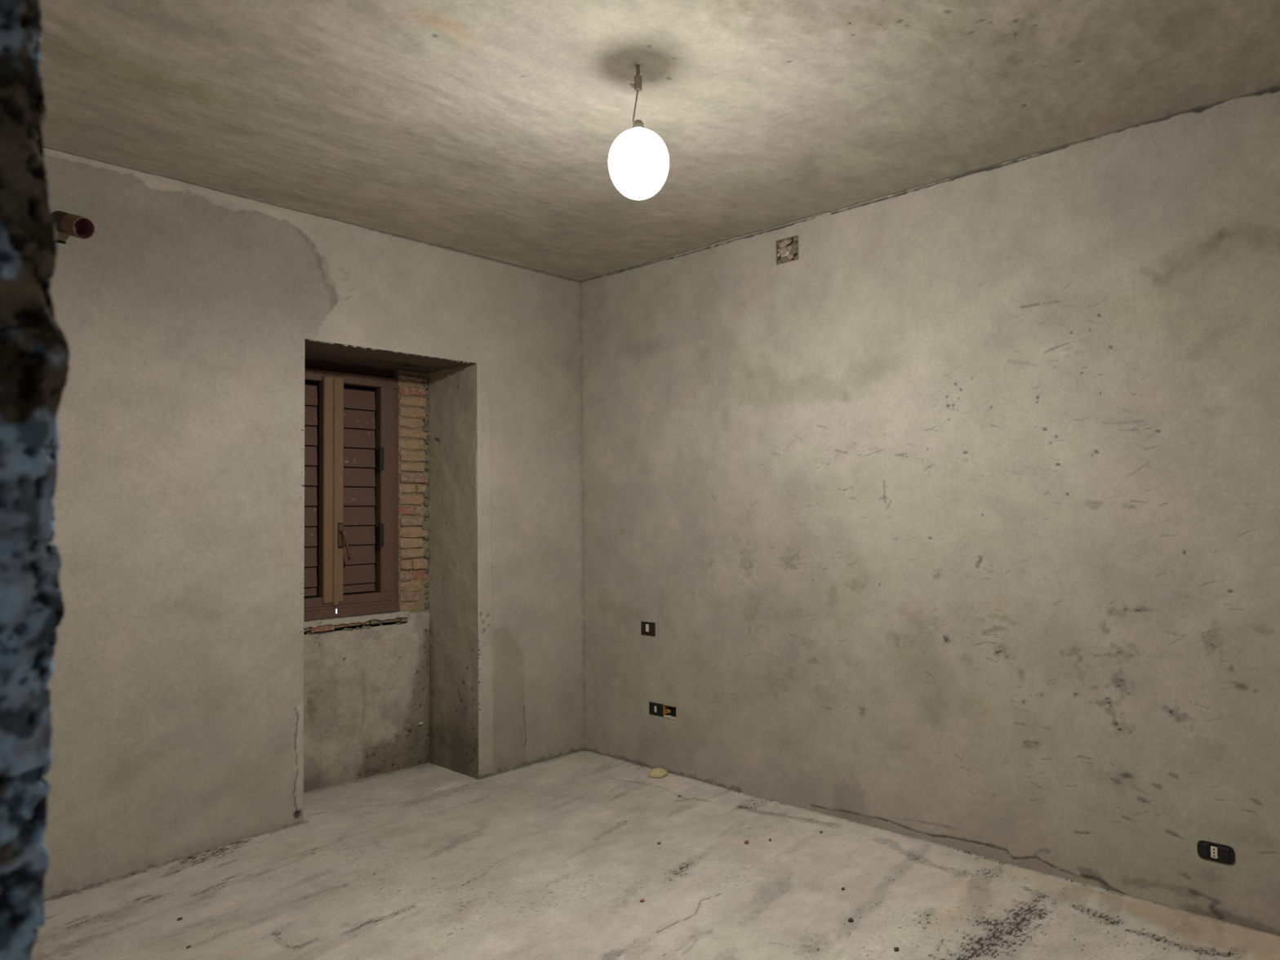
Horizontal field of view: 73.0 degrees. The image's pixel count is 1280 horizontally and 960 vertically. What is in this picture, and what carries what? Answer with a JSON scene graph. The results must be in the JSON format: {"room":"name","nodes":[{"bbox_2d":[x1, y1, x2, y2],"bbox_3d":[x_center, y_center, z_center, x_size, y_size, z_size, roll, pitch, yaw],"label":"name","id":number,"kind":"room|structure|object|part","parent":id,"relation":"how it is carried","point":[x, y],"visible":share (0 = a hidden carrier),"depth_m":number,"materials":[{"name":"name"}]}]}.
{"room":"construction site","nodes":[
{"label":"construction site","id":0,"kind":"room"},
{"bbox_2d":[42,147,584,901],"bbox_3d":[-1.615,0.204,4.572,0.623,2.990,3.002,-3,-3,43],"label":"wall","id":1,"kind":"structure","parent":0,"point":[194,710],"depth_m":4.01,"materials":[{"name":"paint"}]},
{"bbox_2d":[56,240,66,244],"bbox_3d":[-2.326,-0.939,3.439,0.048,0.031,0.080,-3,-3,43],"label":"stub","id":2,"kind":"object","parent":1,"relation":"attached to","point":[57,241],"visible":0.28,"depth_m":3.44,"materials":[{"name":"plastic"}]},
{"bbox_2d":[51,210,94,239],"bbox_3d":[-2.269,-1.017,3.437,0.217,0.142,0.084,-2,-2,25],"label":"drain pipe","id":3,"kind":"object","parent":1,"relation":"attached to","point":[80,227],"visible":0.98,"depth_m":3.41,"materials":[{"name":"plastic"}]},
{"bbox_2d":[303,360,409,632],"bbox_3d":[-1.646,0.150,4.873,0.144,1.660,1.045,-3,-3,43],"label":"window","id":4,"kind":"structure","parent":1,"relation":"in","point":[380,606],"depth_m":4.99,"materials":[{"name":"brown wood"}]},
{"bbox_2d":[304,375,333,604],"bbox_3d":[-1.810,0.050,4.681,0.066,1.250,0.290,-3,-3,43],"label":"window shutter","id":5,"kind":"object","parent":4,"relation":"attached to","point":[325,486],"visible":0.5,"depth_m":4.73,"materials":[{"name":"brown wood"}]},
{"bbox_3d":[-1.716,0.676,4.770,0.069,0.070,0.778,-3,-3,43],"label":"frame rail","id":6,"kind":"part","parent":4,"relation":"part of","materials":[{"name":"brown wood"}]},
{"bbox_3d":[-1.679,0.778,4.787,0.114,0.041,0.868,-3,-3,43],"label":"sill","id":7,"kind":"part","parent":4,"relation":"part of","materials":[{"name":"stone"}]},
{"bbox_2d":[333,376,383,605],"bbox_3d":[-1.586,0.062,4.882,0.113,1.265,0.311,-3,-3,43],"label":"window shutter","id":8,"kind":"object","parent":4,"relation":"attached to","point":[343,397],"visible":0.98,"depth_m":4.90,"materials":[{"name":"brown wood"}]},
{"bbox_3d":[-1.658,0.307,4.780,0.007,0.140,0.032,-3,-3,43],"label":"handle plate","id":9,"kind":"part","parent":8,"relation":"part of","materials":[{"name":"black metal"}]},
{"bbox_3d":[-1.654,0.304,4.777,0.004,0.120,0.022,-3,-3,43],"label":"plate","id":10,"kind":"part","parent":8,"relation":"part of","materials":[{"name":"metal"}]},
{"bbox_3d":[-1.626,0.359,4.774,0.042,0.166,0.054,-3,-3,43],"label":"handle lever","id":11,"kind":"part","parent":8,"relation":"part of","materials":[{"name":"metal"}]},
{"bbox_3d":[-1.488,0.036,5.045,0.064,1.228,0.088,-3,-3,43],"label":"frame post","id":12,"kind":"part","parent":4,"relation":"part of","materials":[{"name":"brown wood"}]},
{"bbox_3d":[-1.454,0.083,5.092,0.044,1.345,0.036,-3,-3,43],"label":"frame post","id":13,"kind":"part","parent":4,"relation":"part of","materials":[{"name":"brown wood"}]},
{"bbox_2d":[31,751,1279,959],"bbox_3d":[-0.074,1.569,2.626,5.317,0.040,3.710,-3,-3,43],"label":"floor","id":14,"kind":"structure","parent":0,"point":[557,858],"depth_m":3.39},
{"bbox_2d":[648,767,667,777],"bbox_3d":[0.099,1.641,4.860,0.098,0.041,0.106,-3,-3,43],"label":"scrap","id":15,"kind":"object","parent":14,"relation":"on","point":[659,772],"visible":1,"depth_m":4.83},
{"bbox_2d":[39,0,1279,281],"bbox_3d":[0.082,-1.373,2.553,4.800,0.007,3.710,-3,-3,43],"label":"ceiling","id":16,"kind":"structure","parent":0,"point":[493,130],"depth_m":3.05,"materials":[{"name":"paint"}]},
{"bbox_2d":[580,87,1279,936],"bbox_3d":[0.999,0.161,4.167,3.750,2.990,0.015,-3,-3,43],"label":"wall","id":17,"kind":"structure","parent":0,"point":[952,520],"depth_m":3.71,"materials":[{"name":"paint"}]},
{"bbox_2d":[640,621,655,635],"bbox_3d":[0.062,0.868,5.061,0.112,0.077,0.049,-3,-3,43],"label":"switch box","id":18,"kind":"object","parent":17,"relation":"attached to","point":[648,628],"visible":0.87,"depth_m":5.05,"materials":[{"name":"brown plastic"}]},
{"bbox_2d":[648,702,676,719],"bbox_3d":[0.146,1.323,4.973,0.210,0.074,0.055,-3,-3,43],"label":"box","id":19,"kind":"object","parent":17,"relation":"attached to","point":[655,708],"visible":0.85,"depth_m":4.96,"materials":[{"name":"black plastic"}]},
{"bbox_3d":[0.095,1.323,4.990,0.106,0.066,0.008,-3,-3,43],"label":"plate","id":20,"kind":"part","parent":19,"relation":"part of","materials":[{"name":"black plastic"}]},
{"bbox_2d":[775,235,799,265],"bbox_3d":[0.768,-1.179,4.445,0.157,0.135,0.058,-3,-3,43],"label":"hole","id":21,"kind":"object","parent":17,"relation":"attached to","point":[786,249],"visible":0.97,"depth_m":4.44,"materials":[{"name":"paint"}]},
{"bbox_2d":[1197,840,1235,864],"bbox_3d":[2.084,1.340,3.124,0.113,0.065,0.054,-3,-3,43],"label":"wall socket","id":22,"kind":"object","parent":17,"relation":"attached to","point":[1209,851],"visible":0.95,"depth_m":3.10,"materials":[{"name":"black plastic"}]},
{"bbox_3d":[2.072,1.339,3.111,0.087,0.054,0.016,-3,-3,43],"label":"support frame","id":23,"kind":"part","parent":22,"relation":"part of","materials":[{"name":"black plastic"}]},
{"label":"wall","id":24,"kind":"structure","parent":0,"visible":0},
{"bbox_2d":[0,0,70,959],"bbox_3d":[-0.436,0.460,0.224,0.074,2.120,0.470,-3,-3,43],"label":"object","id":25,"kind":"structure","parent":24,"relation":"attached to","point":[34,350],"depth_m":0.38,"materials":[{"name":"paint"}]}
]}

